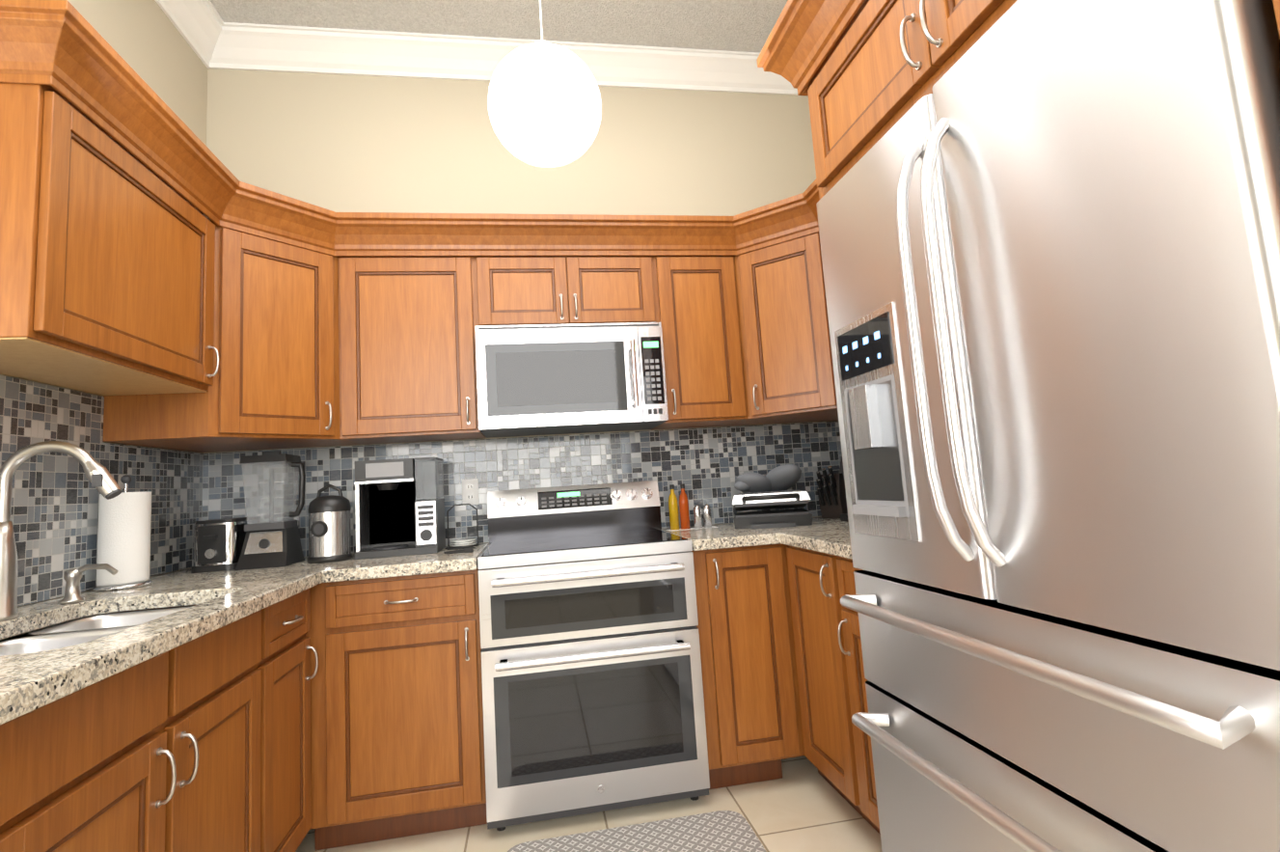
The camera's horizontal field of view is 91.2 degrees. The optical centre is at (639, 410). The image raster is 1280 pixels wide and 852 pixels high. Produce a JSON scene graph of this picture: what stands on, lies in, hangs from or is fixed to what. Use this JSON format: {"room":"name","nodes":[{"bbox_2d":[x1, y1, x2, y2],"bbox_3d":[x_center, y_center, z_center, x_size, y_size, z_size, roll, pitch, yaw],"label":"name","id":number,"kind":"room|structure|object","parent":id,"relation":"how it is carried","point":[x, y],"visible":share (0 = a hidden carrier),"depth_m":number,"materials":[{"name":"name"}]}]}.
{"room":"kitchen","nodes":[
{"label":"kitchen","id":0,"kind":"room"},
{"bbox_2d":[0,0,207,641],"bbox_3d":[-1.623,-0.278,1.009,0.100,3.250,3.350,-3,-7,-10],"label":"wall","id":1,"kind":"structure","parent":0,"point":[146,40],"depth_m":2.42,"materials":[{"name":"beige paint"}]},
{"bbox_2d":[0,375,204,606],"bbox_3d":[-1.697,0.242,1.879,0.006,0.604,1.424,-3,-7,-10],"label":"tile backsplash","id":2,"kind":"structure","parent":1,"relation":"attached to","point":[54,514],"depth_m":1.87,"materials":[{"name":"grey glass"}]},
{"bbox_2d":[0,61,208,393],"bbox_3d":[-1.534,-0.406,1.720,0.330,0.605,0.760,-3,-7,-10],"label":"upper cabinet","id":3,"kind":"object","parent":1,"relation":"attached to","point":[168,280],"depth_m":1.56,"materials":[{"name":"brown wood"}]},
{"bbox_2d":[210,0,787,52],"bbox_3d":[0.118,-2.247,-0.439,9.000,0.100,7.450,-3,-7,-10],"label":"ceiling","id":4,"kind":"structure","parent":0,"point":[739,25],"depth_m":2.85,"materials":[{"name":"white paint"}]},
{"bbox_2d":[154,0,797,95],"bbox_3d":[-0.248,-1.883,1.446,2.900,0.144,3.350,-3,-7,-10],"label":"crown molding","id":5,"kind":"structure","parent":4,"relation":"attached to","point":[213,40],"depth_m":2.94,"materials":[{"name":"white paint"}]},
{"bbox_2d":[488,0,601,167],"bbox_3d":[-0.290,-1.292,1.778,0.310,1.234,0.310,-3,-7,-10],"label":"globe pendant light","id":6,"kind":"object","parent":4,"relation":"hanging from","point":[544,104],"visible":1,"depth_m":1.62,"materials":[{"name":"white glass"}]},
{"bbox_2d":[201,68,838,553],"bbox_3d":[-0.435,-0.132,2.957,3.100,3.250,0.100,-3,-7,-10],"label":"wall","id":7,"kind":"structure","parent":0,"point":[356,144],"depth_m":2.99,"materials":[{"name":"beige paint"}]},
{"bbox_2d":[94,200,369,452],"bbox_3d":[-1.458,-0.257,2.388,0.698,0.757,0.698,-3,-7,-10],"label":"upper cabinet","id":8,"kind":"object","parent":7,"relation":"attached to","point":[284,277],"depth_m":2.27,"materials":[{"name":"brown wood"}]},
{"bbox_2d":[358,331,486,443],"bbox_3d":[-0.942,-0.092,2.643,0.530,0.420,0.330,-3,-7,-10],"label":"upper cabinet","id":9,"kind":"object","parent":7,"relation":"attached to","point":[414,386],"depth_m":2.50,"materials":[{"name":"brown wood"}]},
{"bbox_2d":[358,243,493,335],"bbox_3d":[-0.937,-0.468,2.692,0.592,0.337,0.330,-3,-7,-10],"label":"upper cabinet","id":10,"kind":"object","parent":7,"relation":"attached to","point":[403,286],"depth_m":2.54,"materials":[{"name":"brown wood"}]},
{"bbox_2d":[204,421,844,556],"bbox_3d":[-0.395,0.342,2.848,2.897,0.456,0.006,-3,-7,-10],"label":"tile backsplash","id":11,"kind":"structure","parent":7,"relation":"attached to","point":[709,461],"depth_m":2.87,"materials":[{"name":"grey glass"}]},
{"bbox_2d":[462,478,478,505],"bbox_3d":[-0.752,0.360,2.778,0.070,0.115,0.007,-3,-7,-10],"label":"outlet","id":12,"kind":"object","parent":11,"relation":"attached to","point":[470,490],"visible":1,"depth_m":2.78,"materials":[{"name":"white plastic"}]},
{"bbox_2d":[490,243,586,325],"bbox_3d":[-0.494,-0.489,2.770,0.432,0.337,0.330,-3,-7,-10],"label":"upper cabinet","id":13,"kind":"object","parent":7,"relation":"attached to","point":[534,283],"depth_m":2.62,"materials":[{"name":"brown wood"}]},
{"bbox_2d":[475,322,668,437],"bbox_3d":[-0.296,-0.128,2.687,0.754,0.414,0.448,-3,-7,-10],"label":"microwave","id":14,"kind":"object","parent":13,"relation":"attached to","point":[539,379],"visible":1,"depth_m":2.52,"materials":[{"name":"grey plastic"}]},
{"bbox_2d":[582,243,663,327],"bbox_3d":[-0.171,-0.503,2.827,0.432,0.337,0.330,-3,-7,-10],"label":"upper cabinet","id":15,"kind":"object","parent":7,"relation":"attached to","point":[621,281],"depth_m":2.68,"materials":[{"name":"brown wood"}]},
{"bbox_2d":[655,243,725,327],"bbox_3d":[0.193,-0.520,2.891,0.432,0.337,0.330,-3,-7,-10],"label":"upper cabinet","id":16,"kind":"object","parent":7,"relation":"attached to","point":[690,280],"depth_m":2.73,"materials":[{"name":"brown wood"}]},
{"bbox_2d":[651,327,748,430],"bbox_3d":[0.248,-0.146,2.853,0.370,0.420,0.330,-3,-7,-10],"label":"upper cabinet","id":17,"kind":"object","parent":7,"relation":"attached to","point":[696,372],"depth_m":2.70,"materials":[{"name":"brown wood"}]},
{"bbox_2d":[717,212,838,425],"bbox_3d":[0.713,-0.355,2.781,0.678,0.757,0.678,-3,-7,-10],"label":"upper cabinet","id":18,"kind":"object","parent":7,"relation":"attached to","point":[774,313],"depth_m":2.66,"materials":[{"name":"brown wood"}]},
{"bbox_2d":[814,208,837,408],"bbox_3d":[0.938,-0.421,2.331,0.385,0.757,0.555,-3,-7,-10],"label":"upper cabinet","id":19,"kind":"object","parent":7,"relation":"attached to","point":[828,340],"depth_m":2.53,"materials":[{"name":"brown wood"}]},
{"bbox_2d":[794,0,906,208],"bbox_3d":[0.872,-0.739,1.405,0.808,0.329,0.522,-3,-7,-10],"label":"upper cabinet","id":20,"kind":"object","parent":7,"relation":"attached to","point":[850,78],"depth_m":1.40,"materials":[{"name":"brown wood"}]},
{"bbox_2d":[891,0,1279,111],"bbox_3d":[0.941,-0.790,0.996,0.808,0.329,0.522,-3,-7,-10],"label":"upper cabinet","id":21,"kind":"object","parent":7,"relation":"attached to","point":[931,36],"depth_m":1.10,"materials":[{"name":"brown wood"}]},
{"bbox_2d":[295,755,882,851],"bbox_3d":[0.334,1.049,-0.818,9.000,0.050,7.450,-3,-7,-10],"label":"floor","id":22,"kind":"structure","parent":0,"point":[803,804],"depth_m":2.10,"materials":[{"name":"tile"}]},
{"bbox_2d":[65,580,351,851],"bbox_3d":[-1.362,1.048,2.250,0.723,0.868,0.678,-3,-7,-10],"label":"base cabinet","id":23,"kind":"object","parent":22,"relation":"on","point":[340,713],"depth_m":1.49,"materials":[{"name":"brown wood"}]},
{"bbox_2d":[0,552,354,724],"bbox_3d":[-1.193,0.439,1.042,0.690,0.039,3.248,-3,-7,-10],"label":"countertop","id":24,"kind":"structure","parent":23,"relation":"on","point":[30,681],"depth_m":1.41,"materials":[{"name":"beige stone"}]},
{"bbox_2d":[0,440,122,620],"bbox_3d":[-1.399,0.274,1.478,0.280,0.412,0.109,-3,-7,-10],"label":"pull-down faucet","id":25,"kind":"object","parent":24,"relation":"on","point":[101,479],"visible":1,"depth_m":1.49,"materials":[{"name":"silver metal"}]},
{"bbox_2d":[59,563,118,603],"bbox_3d":[-1.480,0.463,1.692,0.140,0.097,0.052,-3,-7,-10],"label":"soap dispenser","id":26,"kind":"object","parent":24,"relation":"on","point":[72,577],"visible":1,"depth_m":1.68,"materials":[{"name":"silver metal"}]},
{"bbox_2d":[0,605,192,655],"bbox_3d":[-1.230,0.614,1.378,0.425,0.220,0.736,-3,-7,-10],"label":"undermount sink","id":27,"kind":"object","parent":24,"relation":"in","point":[76,631],"depth_m":1.49,"materials":[{"name":"silver metal"}]},
{"bbox_2d":[92,474,152,591],"bbox_3d":[-1.623,0.377,1.974,0.144,0.349,0.144,-3,-7,-10],"label":"paper towel holder","id":28,"kind":"object","parent":24,"relation":"on","point":[123,538],"visible":0.96,"depth_m":1.93,"materials":[{"name":"white paper"}]},
{"bbox_2d":[190,516,262,572],"bbox_3d":[-1.573,0.505,2.394,0.156,0.185,0.300,-3,-7,-10],"label":"toaster","id":29,"kind":"object","parent":24,"relation":"on","point":[218,544],"visible":0.81,"depth_m":2.27,"materials":[{"name":"black plastic"}]},
{"bbox_2d":[234,450,305,570],"bbox_3d":[-1.388,0.369,2.394,0.206,0.430,0.200,-3,-7,-10],"label":"blender","id":30,"kind":"object","parent":24,"relation":"on","point":[270,542],"visible":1,"depth_m":2.34,"materials":[{"name":"black plastic"}]},
{"bbox_2d":[307,483,352,563],"bbox_3d":[-1.192,0.427,2.406,0.152,0.292,0.159,-3,-7,-10],"label":"thermal carafe","id":31,"kind":"object","parent":24,"relation":"on","point":[329,531],"visible":1,"depth_m":2.35,"materials":[{"name":"silver metal"}]},
{"bbox_2d":[308,542,489,588],"bbox_3d":[-0.820,0.558,2.288,0.466,0.039,0.906,-3,-7,-10],"label":"countertop","id":32,"kind":"structure","parent":23,"relation":"on","point":[351,569],"depth_m":2.12,"materials":[{"name":"beige stone"}]},
{"bbox_2d":[354,456,445,559],"bbox_3d":[-0.963,0.386,2.531,0.302,0.372,0.242,-3,-7,-10],"label":"coffee maker","id":33,"kind":"object","parent":32,"relation":"on","point":[398,512],"visible":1,"depth_m":2.47,"materials":[{"name":"black plastic"}]},
{"bbox_2d":[443,546,475,553],"bbox_3d":[-0.710,0.540,2.449,0.130,0.016,0.230,-3,-7,-10],"label":"power cord","id":34,"kind":"object","parent":32,"relation":"on","point":[465,550],"visible":1,"depth_m":2.36,"materials":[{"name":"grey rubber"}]},
{"bbox_2d":[446,503,479,547],"bbox_3d":[-0.750,0.484,2.652,0.125,0.178,0.112,-3,-7,-10],"label":"rack","id":35,"kind":"object","parent":32,"relation":"on","point":[463,542],"visible":1,"depth_m":2.63,"materials":[{"name":"black metal"}]},
{"bbox_2d":[347,567,487,844],"bbox_3d":[-0.826,1.027,2.374,0.491,0.868,0.620,-3,-7,-10],"label":"base cabinet","id":36,"kind":"object","parent":22,"relation":"on","point":[416,737],"depth_m":2.09,"materials":[{"name":"brown wood"}]},
{"bbox_2d":[477,480,709,830],"bbox_3d":[-0.208,0.861,2.443,0.754,1.134,0.711,-3,-7,-10],"label":"range","id":37,"kind":"object","parent":22,"relation":"on","point":[592,691],"visible":1,"depth_m":2.16,"materials":[{"name":"grey metal"}]},
{"bbox_2d":[507,810,766,851],"bbox_3d":[-0.006,1.342,1.822,0.780,0.011,0.500,-3,-7,-10],"label":"area rug","id":38,"kind":"object","parent":22,"relation":"on","point":[723,830],"visible":1,"depth_m":1.98,"materials":[{"name":"grey fabric"}]},
{"bbox_2d":[690,544,790,789],"bbox_3d":[0.357,0.969,2.546,0.375,0.868,0.693,-3,-7,-10],"label":"base cabinet","id":39,"kind":"object","parent":22,"relation":"on","point":[746,710],"depth_m":2.29,"materials":[{"name":"brown wood"}]},
{"bbox_2d":[771,543,868,821],"bbox_3d":[0.878,0.888,2.136,0.688,0.868,0.488,-3,-7,-10],"label":"base cabinet","id":40,"kind":"object","parent":22,"relation":"on","point":[816,652],"depth_m":2.12,"materials":[{"name":"brown wood"}]},
{"bbox_2d":[841,556,880,834],"bbox_3d":[0.972,0.841,1.785,0.620,0.868,0.534,-3,-7,-10],"label":"base cabinet","id":41,"kind":"object","parent":22,"relation":"on","point":[870,796],"depth_m":1.85,"materials":[{"name":"brown wood"}]},
{"bbox_2d":[661,516,852,559],"bbox_3d":[0.689,0.456,2.267,0.976,0.039,1.476,-3,-7,-10],"label":"countertop","id":42,"kind":"structure","parent":41,"relation":"on","point":[828,535],"depth_m":2.31,"materials":[{"name":"beige stone"}]},
{"bbox_2d":[732,463,812,528],"bbox_3d":[0.562,0.366,2.720,0.320,0.257,0.324,-5,-7,9],"label":"grill","id":43,"kind":"object","parent":42,"relation":"on","point":[769,490],"visible":1,"depth_m":2.63,"materials":[{"name":"black plastic"}]},
{"bbox_2d":[816,465,847,517],"bbox_3d":[0.892,0.375,2.899,0.100,0.238,0.215,-9,-8,38],"label":"knife block","id":44,"kind":"object","parent":42,"relation":"on","point":[831,493],"visible":0.98,"depth_m":2.85,"materials":[{"name":"brown wood"}]},
{"bbox_2d":[839,456,848,521],"bbox_3d":[0.948,0.321,2.624,0.224,0.275,0.170,-3,-7,-10],"label":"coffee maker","id":45,"kind":"object","parent":42,"relation":"on","point":[843,516],"depth_m":2.67,"materials":[{"name":"black plastic"}]},
{"bbox_2d":[816,0,1279,851],"bbox_3d":[0.925,0.297,1.070,0.875,1.792,0.910,-3,-7,-10],"label":"refrigerator","id":46,"kind":"object","parent":22,"relation":"on","point":[1049,235],"visible":1,"depth_m":0.84,"materials":[{"name":"grey metal"}]}
]}

